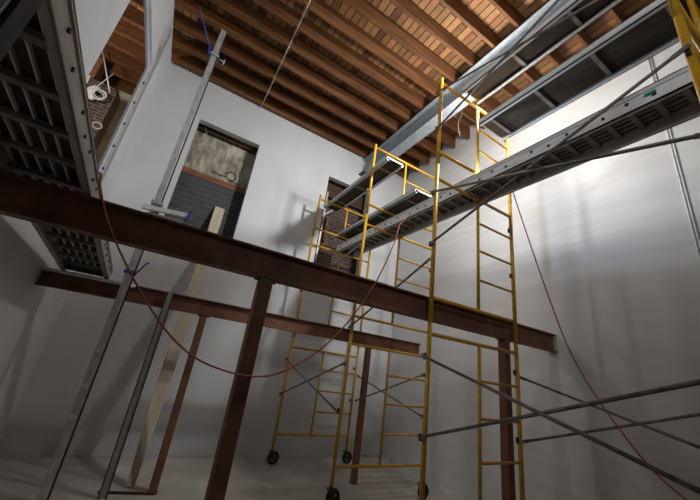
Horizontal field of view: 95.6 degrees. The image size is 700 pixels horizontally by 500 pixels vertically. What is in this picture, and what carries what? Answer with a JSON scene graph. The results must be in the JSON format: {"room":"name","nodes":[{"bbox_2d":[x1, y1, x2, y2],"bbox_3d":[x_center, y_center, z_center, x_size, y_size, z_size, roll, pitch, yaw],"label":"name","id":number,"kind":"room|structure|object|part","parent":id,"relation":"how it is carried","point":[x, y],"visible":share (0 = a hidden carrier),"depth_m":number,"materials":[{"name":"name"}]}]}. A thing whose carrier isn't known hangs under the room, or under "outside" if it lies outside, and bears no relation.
{"room":"construction site","nodes":[
{"label":"construction site","id":0,"kind":"room"},
{"bbox_2d":[0,0,173,441],"bbox_3d":[-1.698,-1.632,1.341,0.030,6.797,9.200,19,-22,-26],"label":"wall","id":1,"kind":"structure","parent":0,"point":[29,311],"depth_m":3.83,"materials":[{"name":"paint"}]},
{"bbox_2d":[75,0,129,78],"bbox_3d":[-2.014,-2.901,2.814,0.012,3.480,1.578,19,-22,-26],"label":"sheet","id":2,"kind":"object","parent":1,"relation":"attached to","point":[97,20],"visible":0.25,"depth_m":2.98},
{"bbox_2d":[98,0,151,174],"bbox_3d":[-2.949,-1.898,3.937,0.052,2.730,1.695,19,-22,-26],"label":"frame","id":3,"kind":"object","parent":1,"relation":"attached to","point":[147,3],"visible":0.8,"depth_m":4.54,"materials":[{"name":"metal"}]},
{"bbox_2d":[87,78,119,149],"bbox_3d":[-5.576,-0.422,5.316,0.890,6.220,0.400,19,-22,-26],"label":"brick pier","id":4,"kind":"object","parent":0,"point":[102,111],"visible":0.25,"depth_m":6.23,"materials":[{"name":"brown brick"}]},
{"bbox_2d":[89,57,104,81],"bbox_3d":[-5.347,-3.659,6.353,0.550,0.568,0.310,19,-22,-26],"label":"wood panel","id":5,"kind":"object","parent":4,"relation":"on","point":[98,70],"visible":0.14,"depth_m":6.38,"materials":[{"name":"brown wood"}]},
{"bbox_2d":[87,73,114,100],"bbox_3d":[-4.873,-3.080,6.134,0.345,0.993,0.101,16,-21,-20],"label":"cable bundle","id":6,"kind":"object","parent":4,"relation":"hanging from","point":[91,90],"visible":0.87,"depth_m":6.09,"materials":[{"name":"white plastic"}]},
{"bbox_2d":[102,50,109,92],"bbox_3d":[-4.760,-3.488,6.189,0.420,0.849,0.022,19,-22,-26],"label":"conduit","id":7,"kind":"object","parent":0,"point":[102,50],"visible":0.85,"depth_m":6.18,"materials":[{"name":"metal"}]},
{"bbox_2d":[96,81,131,164],"bbox_3d":[-6.128,-0.689,6.106,3.800,7.110,0.250,19,-22,-26],"label":"wall","id":8,"kind":"structure","parent":0,"point":[125,97],"depth_m":7.08,"materials":[{"name":"beige paint"}]},
{"bbox_2d":[0,61,403,455],"bbox_3d":[-1.537,0.148,6.579,6.200,7.110,0.140,19,-22,-26],"label":"wall","id":9,"kind":"structure","parent":0,"point":[294,164],"depth_m":5.86,"materials":[{"name":"paint"}]},
{"bbox_2d":[165,171,244,237],"bbox_3d":[-3.145,0.856,5.759,1.525,4.800,0.048,19,-22,-26],"label":"block infill","id":10,"kind":"object","parent":9,"relation":"in","point":[200,196],"visible":0.07,"depth_m":6.37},
{"bbox_2d":[181,166,245,193],"bbox_3d":[-2.812,-1.434,6.596,1.525,0.118,0.058,19,-22,-26],"label":"board","id":11,"kind":"object","parent":10,"relation":"on","point":[184,169],"visible":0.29,"depth_m":6.55,"materials":[{"name":"brown wood"}]},
{"bbox_2d":[363,0,567,171],"bbox_3d":[1.999,-2.831,5.757,0.250,0.460,6.198,19,-22,-26],"label":"ceiling beam","id":12,"kind":"structure","parent":9,"relation":"attached to","point":[423,123],"depth_m":6.09,"materials":[{"name":"metal"}]},
{"bbox_2d":[0,455,466,499],"bbox_3d":[-1.379,2.225,1.549,9.900,0.150,11.400,19,-22,-26],"label":"floor","id":13,"kind":"structure","parent":0,"point":[293,477],"depth_m":4.29,"materials":[{"name":"concrete"}]},
{"bbox_2d":[0,0,43,61],"bbox_3d":[-1.058,0.386,0.442,0.094,2.600,0.092,19,-22,-26],"label":"pole","id":14,"kind":"object","parent":13,"relation":"on","point":[15,15],"visible":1,"depth_m":0.82,"materials":[{"name":"metal"}]},
{"bbox_2d":[97,490,154,495],"bbox_3d":[-2.475,2.696,3.518,0.563,0.024,0.022,14,-21,-15],"label":"wood offcut","id":15,"kind":"object","parent":13,"relation":"on","point":[110,492],"visible":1,"depth_m":3.52,"materials":[{"name":"wood"}]},
{"bbox_2d":[36,29,226,499],"bbox_3d":[-2.514,-0.588,4.216,0.227,6.600,0.151,19,-22,-26],"label":"pole","id":16,"kind":"object","parent":13,"relation":"on","point":[63,445],"depth_m":3.67,"materials":[{"name":"grey metal"}]},
{"bbox_3d":[-2.631,0.222,3.918,0.227,0.169,0.151,19,-22,-26],"label":"crank handle","id":17,"kind":"part","parent":16,"relation":"part of","materials":[{"name":"blue metal"}]},
{"bbox_3d":[-2.566,0.217,3.884,0.150,0.166,0.029,16,-21,-21],"label":"handle","id":18,"kind":"part","parent":16,"relation":"part of","materials":[{"name":"blue paint"}]},
{"bbox_2d":[142,199,192,222],"bbox_3d":[-2.438,-0.471,4.215,0.568,0.263,0.173,19,-22,-26],"label":"jack","id":19,"kind":"object","parent":16,"relation":"attached to","point":[151,207],"visible":0.71,"depth_m":4.15,"materials":[{"name":"metal"}]},
{"bbox_3d":[-2.425,-0.413,4.150,0.444,0.085,0.050,19,-22,-26],"label":"arm","id":20,"kind":"part","parent":19,"relation":"part of","materials":[{"name":"metal"}]},
{"bbox_3d":[-2.420,-0.509,4.180,0.546,0.115,0.050,19,-22,-26],"label":"arm","id":21,"kind":"part","parent":19,"relation":"part of","materials":[{"name":"metal"}]},
{"bbox_2d":[199,6,224,64],"bbox_3d":[-2.270,-3.479,5.180,0.620,0.904,0.147,19,-22,-26],"label":"clamp","id":22,"kind":"object","parent":16,"relation":"attached to","point":[209,48],"visible":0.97,"depth_m":5.10,"materials":[{"name":"metal"}]},
{"bbox_2d":[97,291,174,499],"bbox_3d":[-2.467,1.586,3.726,0.086,2.235,0.020,19,-22,-26],"label":"stud","id":23,"kind":"object","parent":13,"relation":"on","point":[118,448],"visible":1,"depth_m":3.66,"materials":[{"name":"metal"}]},
{"bbox_2d":[126,206,224,486],"bbox_3d":[-2.595,0.947,5.080,0.192,4.302,1.588,17,-22,-23],"label":"leaning board","id":24,"kind":"object","parent":13,"relation":"on","point":[171,358],"visible":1,"depth_m":4.48,"materials":[{"name":"beige wood"}]},
{"bbox_2d":[147,314,209,494],"bbox_3d":[-2.128,1.835,3.971,0.145,2.030,0.109,19,-22,-26],"label":"steel column","id":25,"kind":"structure","parent":13,"relation":"on","point":[163,453],"depth_m":3.90,"materials":[{"name":"metal"}]},
{"bbox_2d":[35,268,420,354],"bbox_3d":[-1.080,1.097,4.821,5.658,0.205,0.110,19,-22,-26],"label":"steel beam","id":26,"kind":"structure","parent":25,"relation":"on","point":[155,298],"depth_m":4.39,"materials":[{"name":"brown metal"}]},
{"bbox_2d":[41,266,135,287],"bbox_3d":[-3.041,0.327,3.728,0.900,0.037,0.037,19,-22,-26],"label":"tube","id":27,"kind":"object","parent":26,"relation":"attached to","point":[43,267],"visible":1,"depth_m":3.68,"materials":[{"name":"metal"}]},
{"bbox_2d":[204,276,276,499],"bbox_3d":[-0.831,1.268,2.188,0.165,2.214,0.129,19,-22,-26],"label":"steel column","id":28,"kind":"structure","parent":13,"relation":"on","point":[228,438],"depth_m":2.23,"materials":[{"name":"metal"}]},
{"bbox_3d":[-0.683,0.243,2.565,0.165,0.012,0.100,19,-22,-26],"label":"cap plate","id":29,"kind":"part","parent":28,"relation":"part of","materials":[{"name":"red metal"}]},
{"bbox_2d":[0,169,557,351],"bbox_3d":[0.267,0.442,3.094,6.043,0.235,0.110,19,-22,-26],"label":"steel beam","id":30,"kind":"structure","parent":28,"relation":"on","point":[21,197],"depth_m":2.42,"materials":[{"name":"brown metal"}]},
{"bbox_2d":[0,0,112,279],"bbox_3d":[-2.039,-0.400,2.222,0.480,0.538,4.175,19,-23,-28],"label":"platform","id":31,"kind":"object","parent":30,"relation":"on","point":[47,135],"visible":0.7,"depth_m":1.58,"materials":[{"name":"metal"}]},
{"bbox_3d":[-2.218,-0.463,2.121,0.051,0.145,4.180,19,-28,-28],"label":"rail","id":32,"kind":"part","parent":31,"relation":"part of","materials":[{"name":"metal"}]},
{"bbox_3d":[-1.860,-0.337,2.322,0.051,0.145,4.180,19,-28,-28],"label":"rail","id":33,"kind":"part","parent":31,"relation":"part of","materials":[{"name":"metal"}]},
{"bbox_2d":[267,338,358,464],"bbox_3d":[-0.532,2.748,5.784,1.614,2.000,0.090,19,-22,-26],"label":"frame","id":34,"kind":"object","parent":13,"relation":"on","point":[347,455],"visible":0.98,"depth_m":5.75,"materials":[{"name":"yellow paint"}]},
{"bbox_3d":[-1.150,2.433,5.492,0.047,1.780,0.047,19,-22,-26],"label":"post","id":35,"kind":"part","parent":34,"relation":"part of","materials":[{"name":"yellow metal"}]},
{"bbox_3d":[-0.594,2.591,5.790,0.035,1.400,0.035,19,-22,-26],"label":"ladder post","id":36,"kind":"part","parent":34,"relation":"part of","materials":[{"name":"yellow metal"}]},
{"bbox_2d":[293,236,370,348],"bbox_3d":[-0.311,0.860,6.447,1.493,2.015,0.047,19,-22,-26],"label":"frame","id":37,"kind":"object","parent":34,"relation":"on","point":[312,238],"visible":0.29,"depth_m":6.46,"materials":[{"name":"yellow paint"}]},
{"bbox_3d":[-0.895,0.664,6.142,0.047,2.015,0.047,19,-22,-26],"label":"post","id":38,"kind":"part","parent":37,"relation":"part of","materials":[{"name":"yellow metal"}]},
{"bbox_3d":[-0.319,0.811,6.455,0.035,1.600,0.035,19,-22,-26],"label":"ladder post","id":39,"kind":"part","parent":37,"relation":"part of","materials":[{"name":"yellow metal"}]},
{"bbox_2d":[312,194,370,255],"bbox_3d":[-0.094,-0.530,6.967,1.457,0.975,0.047,19,-22,-26],"label":"frame","id":40,"kind":"object","parent":37,"relation":"on","point":[320,196],"visible":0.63,"depth_m":6.81,"materials":[{"name":"yellow paint"}]},
{"bbox_3d":[-0.693,-0.732,6.655,0.047,0.975,0.047,19,-22,-26],"label":"post","id":41,"kind":"part","parent":40,"relation":"part of","materials":[{"name":"yellow metal"}]},
{"bbox_3d":[-0.100,-0.579,6.977,0.035,0.680,0.035,19,-22,-26],"label":"ladder post","id":42,"kind":"part","parent":40,"relation":"part of","materials":[{"name":"yellow metal"}]},
{"bbox_2d":[324,156,402,212],"bbox_3d":[0.166,-1.211,6.322,0.350,0.070,2.374,19,-22,-26],"label":"plank","id":43,"kind":"object","parent":40,"relation":"on","point":[387,167],"visible":0.98,"depth_m":6.06,"materials":[{"name":"metal"}]},
{"bbox_3d":[0.304,1.066,6.767,0.047,2.015,0.047,19,-22,-26],"label":"post","id":44,"kind":"part","parent":37,"relation":"part of","materials":[{"name":"yellow metal"}]},
{"bbox_3d":[0.048,2.836,6.116,0.047,1.780,0.047,19,-22,-26],"label":"post","id":45,"kind":"part","parent":34,"relation":"part of","materials":[{"name":"yellow metal"}]},
{"bbox_2d":[313,191,328,262],"bbox_3d":[-0.951,1.176,6.936,0.040,5.600,0.130,19,-22,-26],"label":"stud","id":46,"kind":"object","parent":13,"relation":"on","point":[327,193],"visible":0.29,"depth_m":7.49,"materials":[{"name":"metal"}]},
{"bbox_2d":[349,348,370,484],"bbox_3d":[0.188,2.614,5.178,0.145,2.030,0.109,19,-22,-26],"label":"steel column","id":47,"kind":"structure","parent":13,"relation":"on","point":[367,355],"depth_m":5.11,"materials":[{"name":"metal"}]},
{"bbox_2d":[325,334,428,499],"bbox_3d":[0.552,2.428,4.610,1.714,2.085,0.090,19,-22,-26],"label":"frame","id":48,"kind":"object","parent":13,"relation":"on","point":[330,494],"visible":0.65,"depth_m":4.46,"materials":[{"name":"yellow paint"}]},
{"bbox_2d":[280,358,344,411],"bbox_3d":[-0.653,2.030,4.945,0.045,0.676,1.672,23,-24,-34],"label":"brace","id":49,"kind":"object","parent":48,"relation":"attached to","point":[286,359],"visible":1,"depth_m":4.77,"materials":[{"name":"grey metal"}]},
{"bbox_3d":[-0.108,2.098,4.295,0.047,1.865,0.047,19,-22,-26],"label":"post","id":50,"kind":"part","parent":48,"relation":"part of","materials":[{"name":"yellow metal"}]},
{"bbox_3d":[0.509,2.264,4.629,0.035,1.530,0.035,19,-22,-26],"label":"ladder post","id":51,"kind":"part","parent":48,"relation":"part of","materials":[{"name":"yellow metal"}]},
{"bbox_2d":[355,373,423,417],"bbox_3d":[0.653,2.459,5.628,0.045,0.696,1.669,22,-24,-34],"label":"brace","id":52,"kind":"object","parent":48,"relation":"attached to","point":[380,390],"visible":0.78,"depth_m":5.48,"materials":[{"name":"grey metal"}]},
{"bbox_2d":[350,214,430,334],"bbox_3d":[0.775,0.525,5.277,1.593,1.960,0.047,19,-22,-26],"label":"frame","id":53,"kind":"object","parent":48,"relation":"on","point":[366,224],"visible":0.54,"depth_m":5.21,"materials":[{"name":"yellow paint"}]},
{"bbox_2d":[299,243,360,292],"bbox_3d":[-0.403,0.358,5.565,0.026,0.676,1.669,23,-24,-34],"label":"brace","id":54,"kind":"object","parent":53,"relation":"attached to","point":[358,245],"visible":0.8,"depth_m":5.27,"materials":[{"name":"grey metal"}]},
{"bbox_3d":[0.149,0.315,4.951,0.047,1.960,0.047,19,-22,-26],"label":"post","id":55,"kind":"part","parent":53,"relation":"part of","materials":[{"name":"yellow metal"}]},
{"bbox_2d":[348,257,430,328],"bbox_3d":[0.412,0.617,4.003,0.026,0.706,1.752,17,-22,-23],"label":"brace","id":56,"kind":"object","parent":53,"relation":"attached to","point":[429,258],"visible":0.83,"depth_m":3.67,"materials":[{"name":"grey metal"}]},
{"bbox_3d":[0.767,0.479,5.285,0.035,1.510,0.035,19,-22,-26],"label":"ladder post","id":57,"kind":"part","parent":53,"relation":"part of","materials":[{"name":"yellow metal"}]},
{"bbox_2d":[366,144,434,231],"bbox_3d":[1.003,-1.049,5.856,1.593,1.415,0.047,19,-22,-26],"label":"frame","id":58,"kind":"object","parent":53,"relation":"on","point":[375,146],"visible":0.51,"depth_m":5.77,"materials":[{"name":"yellow paint"}]},
{"bbox_3d":[0.377,-1.259,5.530,0.047,1.415,0.047,19,-22,-26],"label":"post","id":59,"kind":"part","parent":58,"relation":"part of","materials":[{"name":"yellow metal"}]},
{"bbox_2d":[333,188,431,240],"bbox_3d":[0.465,-0.554,6.051,0.365,0.070,2.724,19,-22,-26],"label":"plank","id":60,"kind":"object","parent":58,"relation":"on","point":[415,196],"visible":0.59,"depth_m":5.62,"materials":[{"name":"metal"}]},
{"bbox_3d":[0.997,-1.112,5.870,0.035,1.170,0.035,19,-22,-26],"label":"ladder post","id":61,"kind":"part","parent":58,"relation":"part of","materials":[{"name":"yellow metal"}]},
{"bbox_2d":[418,323,524,499],"bbox_3d":[1.286,1.951,3.143,1.599,2.165,0.090,19,-22,-26],"label":"frame","id":62,"kind":"object","parent":13,"relation":"on","point":[430,333],"visible":0.88,"depth_m":3.25,"materials":[{"name":"yellow paint"}]},
{"bbox_3d":[0.674,1.638,2.854,0.047,1.945,0.047,19,-22,-26],"label":"post","id":63,"kind":"part","parent":62,"relation":"part of","materials":[{"name":"yellow metal"}]},
{"bbox_2d":[428,163,517,343],"bbox_3d":[1.510,0.040,3.813,1.478,1.900,0.047,19,-22,-26],"label":"frame","id":64,"kind":"object","parent":62,"relation":"on","point":[432,297],"visible":0.97,"depth_m":3.81,"materials":[{"name":"yellow paint"}]},
{"bbox_3d":[0.933,-0.154,3.513,0.047,1.900,0.047,19,-22,-26],"label":"post","id":65,"kind":"part","parent":64,"relation":"part of","materials":[{"name":"yellow metal"}]},
{"bbox_2d":[435,77,511,203],"bbox_3d":[1.732,-1.493,4.377,1.478,1.385,0.047,19,-22,-26],"label":"frame","id":66,"kind":"object","parent":64,"relation":"on","point":[440,94],"visible":0.66,"depth_m":4.30,"materials":[{"name":"yellow paint"}]},
{"bbox_3d":[1.155,-1.687,4.076,0.047,1.385,0.047,19,-22,-26],"label":"post","id":67,"kind":"part","parent":66,"relation":"part of","materials":[{"name":"yellow metal"}]},
{"bbox_3d":[1.779,-1.533,4.417,0.035,1.130,0.035,19,-22,-26],"label":"ladder post","id":68,"kind":"part","parent":66,"relation":"part of","materials":[{"name":"yellow metal"}]},
{"bbox_3d":[2.340,-1.288,4.694,0.047,1.385,0.047,19,-22,-26],"label":"post","id":69,"kind":"part","parent":66,"relation":"part of","materials":[{"name":"yellow metal"}]},
{"bbox_2d":[435,0,599,131],"bbox_3d":[1.656,-2.051,3.203,0.044,0.734,2.174,19,-22,-26],"label":"brace","id":70,"kind":"object","parent":66,"relation":"attached to","point":[505,54],"visible":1,"depth_m":3.19,"materials":[{"name":"grey metal"}]},
{"bbox_3d":[1.554,0.025,3.844,0.035,1.440,0.035,19,-22,-26],"label":"ladder post","id":71,"kind":"part","parent":64,"relation":"part of","materials":[{"name":"yellow metal"}]},
{"bbox_3d":[2.119,0.244,4.131,0.047,1.900,0.047,19,-22,-26],"label":"post","id":72,"kind":"part","parent":64,"relation":"part of","materials":[{"name":"yellow metal"}]},
{"bbox_2d":[336,65,699,256],"bbox_3d":[1.331,-0.622,4.569,0.445,0.170,5.630,19,-22,-26],"label":"platform","id":73,"kind":"object","parent":64,"relation":"on","point":[671,101],"visible":0.9,"depth_m":3.17,"materials":[{"name":"metal"}]},
{"bbox_2d":[99,172,407,377],"bbox_3d":[-0.236,-0.036,3.051,0.704,2.421,3.554,-11,-28,43],"label":"extension cord","id":74,"kind":"object","parent":73,"relation":"hanging from","point":[100,173],"visible":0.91,"depth_m":2.11,"materials":[{"name":"red rubber"}]},
{"bbox_2d":[513,192,686,499],"bbox_3d":[2.239,0.563,2.576,0.022,3.425,1.855,19,-22,-26],"label":"hanging cord","id":75,"kind":"object","parent":73,"relation":"hanging from","point":[629,442],"visible":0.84,"depth_m":2.75,"materials":[{"name":"red rubber"}]},
{"bbox_2d":[428,43,699,243],"bbox_3d":[1.454,-0.656,2.690,0.045,0.775,2.175,19,-22,-26],"label":"brace","id":76,"kind":"object","parent":64,"relation":"attached to","point":[684,48],"visible":1,"depth_m":2.29,"materials":[{"name":"grey metal"}]},
{"bbox_3d":[1.307,1.790,3.201,0.035,1.610,0.035,19,-22,-26],"label":"ladder post","id":77,"kind":"part","parent":62,"relation":"part of","materials":[{"name":"yellow metal"}]},
{"bbox_3d":[1.860,2.037,3.472,0.047,1.945,0.047,19,-22,-26],"label":"post","id":78,"kind":"part","parent":62,"relation":"part of","materials":[{"name":"yellow metal"}]},
{"bbox_2d":[418,353,699,494],"bbox_3d":[1.205,1.065,2.058,0.045,0.795,2.175,19,-22,-26],"label":"brace","id":79,"kind":"object","parent":62,"relation":"attached to","point":[692,383],"visible":1,"depth_m":1.83,"materials":[{"name":"grey metal"}]},
{"bbox_2d":[496,339,515,499],"bbox_3d":[1.748,2.135,3.533,0.160,2.214,0.124,19,-22,-26],"label":"steel column","id":80,"kind":"structure","parent":13,"relation":"on","point":[504,360],"depth_m":3.55,"materials":[{"name":"metal"}]},
{"bbox_3d":[2.397,1.474,1.393,1.634,2.155,0.090,19,-22,-26],"label":"frame","id":81,"kind":"object","parent":13,"relation":"on","visible":0},
{"bbox_2d":[520,376,699,448],"bbox_3d":[2.506,1.497,2.737,0.046,0.826,2.175,19,-22,-26],"label":"brace","id":82,"kind":"object","parent":81,"relation":"attached to","point":[634,423],"visible":0.91,"depth_m":2.83,"materials":[{"name":"grey metal"}]},
{"bbox_2d":[673,13,699,102],"bbox_3d":[2.622,-0.442,2.066,1.513,1.920,0.047,19,-22,-26],"label":"frame","id":83,"kind":"object","parent":81,"relation":"on","point":[692,55],"visible":0.98,"depth_m":1.96,"materials":[{"name":"yellow paint"}]},
{"bbox_2d":[667,0,699,49],"bbox_3d":[2.862,-1.992,2.646,1.477,1.415,0.047,19,-22,-26],"label":"frame","id":84,"kind":"object","parent":83,"relation":"on","point":[675,6],"visible":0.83,"depth_m":2.31,"materials":[{"name":"yellow paint"}]},
{"bbox_2d":[462,0,622,103],"bbox_3d":[2.295,-2.454,3.579,0.350,0.100,2.284,19,-22,-26],"label":"plank","id":85,"kind":"object","parent":84,"relation":"on","point":[522,58],"visible":0.92,"depth_m":3.72,"materials":[{"name":"metal"}]},
{"bbox_3d":[2.166,-2.498,3.512,0.046,0.100,2.260,19,-22,-26],"label":"rail","id":86,"kind":"part","parent":85,"relation":"part of","materials":[{"name":"metal"}]},
{"bbox_2d":[478,0,699,141],"bbox_3d":[2.600,-1.976,3.634,0.530,0.100,2.284,19,-22,-26],"label":"plank","id":87,"kind":"object","parent":84,"relation":"on","point":[651,30],"visible":0.94,"depth_m":3.50,"materials":[{"name":"metal"}]},
{"bbox_3d":[2.806,-1.907,3.741,0.046,0.100,2.260,19,-22,-26],"label":"rail","id":88,"kind":"part","parent":87,"relation":"part of","materials":[{"name":"metal"}]},
{"bbox_3d":[2.254,-2.197,2.329,0.047,1.415,0.047,19,-22,-26],"label":"post","id":89,"kind":"part","parent":84,"relation":"part of","materials":[{"name":"yellow metal"}]},
{"bbox_3d":[2.886,-2.006,2.665,0.035,1.110,0.035,19,-22,-26],"label":"ladder post","id":90,"kind":"part","parent":84,"relation":"part of","materials":[{"name":"yellow metal"}]},
{"bbox_2d":[316,199,362,274],"bbox_3d":[-1.620,0.303,7.033,6.250,7.110,0.250,19,-22,-26],"label":"wall","id":91,"kind":"structure","parent":0,"point":[336,223],"depth_m":7.83,"materials":[{"name":"red brick"}]},
{"bbox_2d":[183,130,255,188],"bbox_3d":[-2.742,-1.913,6.770,1.525,0.900,0.061,19,-22,-26],"label":"plaster","id":92,"kind":"object","parent":91,"relation":"attached to","point":[217,155],"visible":0.76,"depth_m":6.75,"materials":[{"name":"beige paint"}]},
{"bbox_2d":[212,170,238,184],"bbox_3d":[-2.593,-1.582,6.714,0.603,0.242,0.029,18,-22,-26],"label":"cable loop","id":93,"kind":"object","parent":92,"relation":"hanging from","point":[212,170],"visible":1,"depth_m":6.71,"materials":[{"name":"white rubber"}]},
{"bbox_2d":[197,123,257,154],"bbox_3d":[-2.645,-2.461,6.937,1.525,0.250,0.138,19,-22,-26],"label":"lintel","id":94,"kind":"object","parent":91,"relation":"attached to","point":[214,133],"visible":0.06,"depth_m":6.83,"materials":[{"name":"brown wood"}]},
{"bbox_2d":[221,132,255,148],"bbox_3d":[-2.557,-2.452,6.882,1.052,0.110,0.030,19,-22,-26],"label":"metal strip","id":95,"kind":"object","parent":94,"relation":"attached to","point":[221,132],"visible":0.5,"depth_m":6.98,"materials":[{"name":"metal"}]},
{"bbox_2d":[321,218,328,241],"bbox_3d":[-0.597,-0.492,7.672,0.060,0.600,0.098,19,-22,-26],"label":"scrap","id":96,"kind":"object","parent":91,"relation":"attached to","point":[326,219],"visible":0.93,"depth_m":7.64,"materials":[{"name":"brown wood"}]},
{"bbox_2d":[326,180,365,211],"bbox_3d":[-0.191,-1.481,8.185,1.360,0.600,0.118,19,-22,-26],"label":"lintel","id":97,"kind":"object","parent":91,"relation":"attached to","point":[333,188],"visible":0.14,"depth_m":8.11,"materials":[{"name":"brown brick"}]},
{"bbox_2d":[113,0,653,167],"bbox_3d":[-0.409,-4.481,4.014,9.900,0.050,11.400,19,-22,-26],"label":"ceiling","id":98,"kind":"structure","parent":0,"point":[484,10],"depth_m":5.59,"materials":[{"name":"brown wood"}]},
{"bbox_2d":[100,72,136,94],"bbox_3d":[-5.772,-3.984,6.948,3.268,0.309,0.048,19,-22,-26],"label":"joist","id":99,"kind":"object","parent":98,"relation":"attached to","point":[114,81],"visible":0.02,"depth_m":7.20,"materials":[{"name":"brown wood"}]},
{"bbox_2d":[99,56,141,84],"bbox_3d":[-5.558,-4.081,6.600,3.268,0.309,0.048,19,-22,-26],"label":"joist","id":100,"kind":"object","parent":98,"relation":"attached to","point":[126,74],"visible":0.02,"depth_m":6.89,"materials":[{"name":"brown wood"}]},
{"bbox_2d":[100,44,145,74],"bbox_3d":[-5.344,-4.178,6.252,3.268,0.309,0.048,19,-22,-26],"label":"joist","id":101,"kind":"object","parent":98,"relation":"attached to","point":[112,54],"visible":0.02,"depth_m":6.57,"materials":[{"name":"brown wood"}]},
{"bbox_2d":[106,32,145,62],"bbox_3d":[-5.130,-4.275,5.904,3.268,0.309,0.048,19,-22,-26],"label":"joist","id":102,"kind":"object","parent":98,"relation":"attached to","point":[117,41],"visible":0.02,"depth_m":6.26,"materials":[{"name":"brown wood"}]},
{"bbox_2d":[114,18,408,177],"bbox_3d":[-2.331,-3.501,6.898,9.348,0.315,0.048,19,-22,-26],"label":"joist","id":103,"kind":"object","parent":98,"relation":"attached to","point":[124,28],"visible":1,"depth_m":6.97,"materials":[{"name":"brown wood"}]},
{"bbox_2d":[121,4,418,171],"bbox_3d":[-2.121,-3.596,6.555,9.348,0.316,0.048,19,-22,-26],"label":"joist","id":104,"kind":"object","parent":98,"relation":"attached to","point":[133,15],"visible":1,"depth_m":6.72,"materials":[{"name":"brown wood"}]},
{"bbox_2d":[261,0,310,106],"bbox_3d":[-0.712,-3.774,5.018,0.026,0.026,5.000,19,-22,-26],"label":"conduit","id":105,"kind":"object","parent":104,"relation":"attached to","point":[309,0],"visible":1,"depth_m":5.63,"materials":[{"name":"metal"}]},
{"bbox_2d":[130,0,429,164],"bbox_3d":[-1.905,-3.696,6.206,9.348,0.313,0.048,19,-22,-26],"label":"joist","id":106,"kind":"object","parent":98,"relation":"attached to","point":[181,21],"visible":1,"depth_m":6.46,"materials":[{"name":"brown wood"}]},
{"bbox_2d":[174,0,441,156],"bbox_3d":[-1.686,-3.796,5.850,9.348,0.311,0.048,19,-22,-26],"label":"joist","id":107,"kind":"object","parent":98,"relation":"attached to","point":[211,16],"visible":0.95,"depth_m":6.11,"materials":[{"name":"brown wood"}]},
{"bbox_2d":[209,0,455,148],"bbox_3d":[-1.472,-3.892,5.502,9.348,0.312,0.048,19,-22,-26],"label":"joist","id":108,"kind":"object","parent":98,"relation":"attached to","point":[236,8],"visible":1,"depth_m":5.93,"materials":[{"name":"brown wood"}]},
{"bbox_2d":[252,0,469,138],"bbox_3d":[-1.259,-3.987,5.153,9.348,0.316,0.048,19,-22,-26],"label":"joist","id":109,"kind":"object","parent":98,"relation":"attached to","point":[277,8],"visible":1,"depth_m":5.78,"materials":[{"name":"brown wood"}]},
{"bbox_2d":[296,0,484,128],"bbox_3d":[-1.048,-4.087,4.812,9.348,0.307,0.048,19,-22,-26],"label":"joist","id":110,"kind":"object","parent":98,"relation":"attached to","point":[320,8],"visible":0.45,"depth_m":5.57,"materials":[{"name":"brown wood"}]},
{"bbox_2d":[342,0,500,110],"bbox_3d":[-0.831,-4.182,4.458,9.348,0.314,0.048,19,-22,-26],"label":"joist","id":111,"kind":"object","parent":98,"relation":"attached to","point":[365,8],"visible":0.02,"depth_m":5.37,"materials":[{"name":"brown wood"}]},
{"bbox_2d":[389,0,519,97],"bbox_3d":[-0.622,-4.280,4.120,9.348,0.306,0.048,19,-22,-26],"label":"joist","id":112,"kind":"object","parent":98,"relation":"attached to","point":[408,7],"visible":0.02,"depth_m":5.19,"materials":[{"name":"brown wood"}]},
{"bbox_2d":[438,0,541,82],"bbox_3d":[-0.407,-4.375,3.770,9.348,0.312,0.048,19,-22,-26],"label":"joist","id":113,"kind":"object","parent":98,"relation":"attached to","point":[456,7],"visible":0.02,"depth_m":4.99,"materials":[{"name":"brown wood"}]},
{"bbox_2d":[488,0,565,66],"bbox_3d":[-0.198,-4.468,3.428,9.348,0.316,0.048,19,-22,-26],"label":"joist","id":114,"kind":"object","parent":98,"relation":"attached to","point":[504,7],"visible":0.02,"depth_m":4.79,"materials":[{"name":"brown wood"}]},
{"bbox_2d":[542,0,593,46],"bbox_3d":[0.018,-4.567,3.078,9.348,0.314,0.048,19,-22,-26],"label":"joist","id":115,"kind":"object","parent":98,"relation":"attached to","point":[583,37],"visible":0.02,"depth_m":4.92,"materials":[{"name":"brown wood"}]},
{"bbox_2d":[608,6,626,24],"bbox_3d":[0.239,-4.666,2.718,9.348,0.316,0.048,19,-22,-26],"label":"joist","id":116,"kind":"object","parent":98,"relation":"attached to","point":[616,13],"visible":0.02,"depth_m":4.56,"materials":[{"name":"brown wood"}]},
{"bbox_2d":[382,37,699,499],"bbox_3d":[3.460,0.029,4.291,0.200,7.110,9.600,19,-22,-26],"label":"wall","id":117,"kind":"structure","parent":0,"point":[611,238],"depth_m":4.33,"materials":[{"name":"paint"}]},
{"bbox_2d":[648,58,699,260],"bbox_3d":[3.794,-0.062,3.458,0.015,6.800,0.041,19,-22,-26],"label":"conduit","id":118,"kind":"object","parent":117,"relation":"attached to","point":[650,58],"visible":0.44,"depth_m":3.70,"materials":[{"name":"metal"}]}
]}

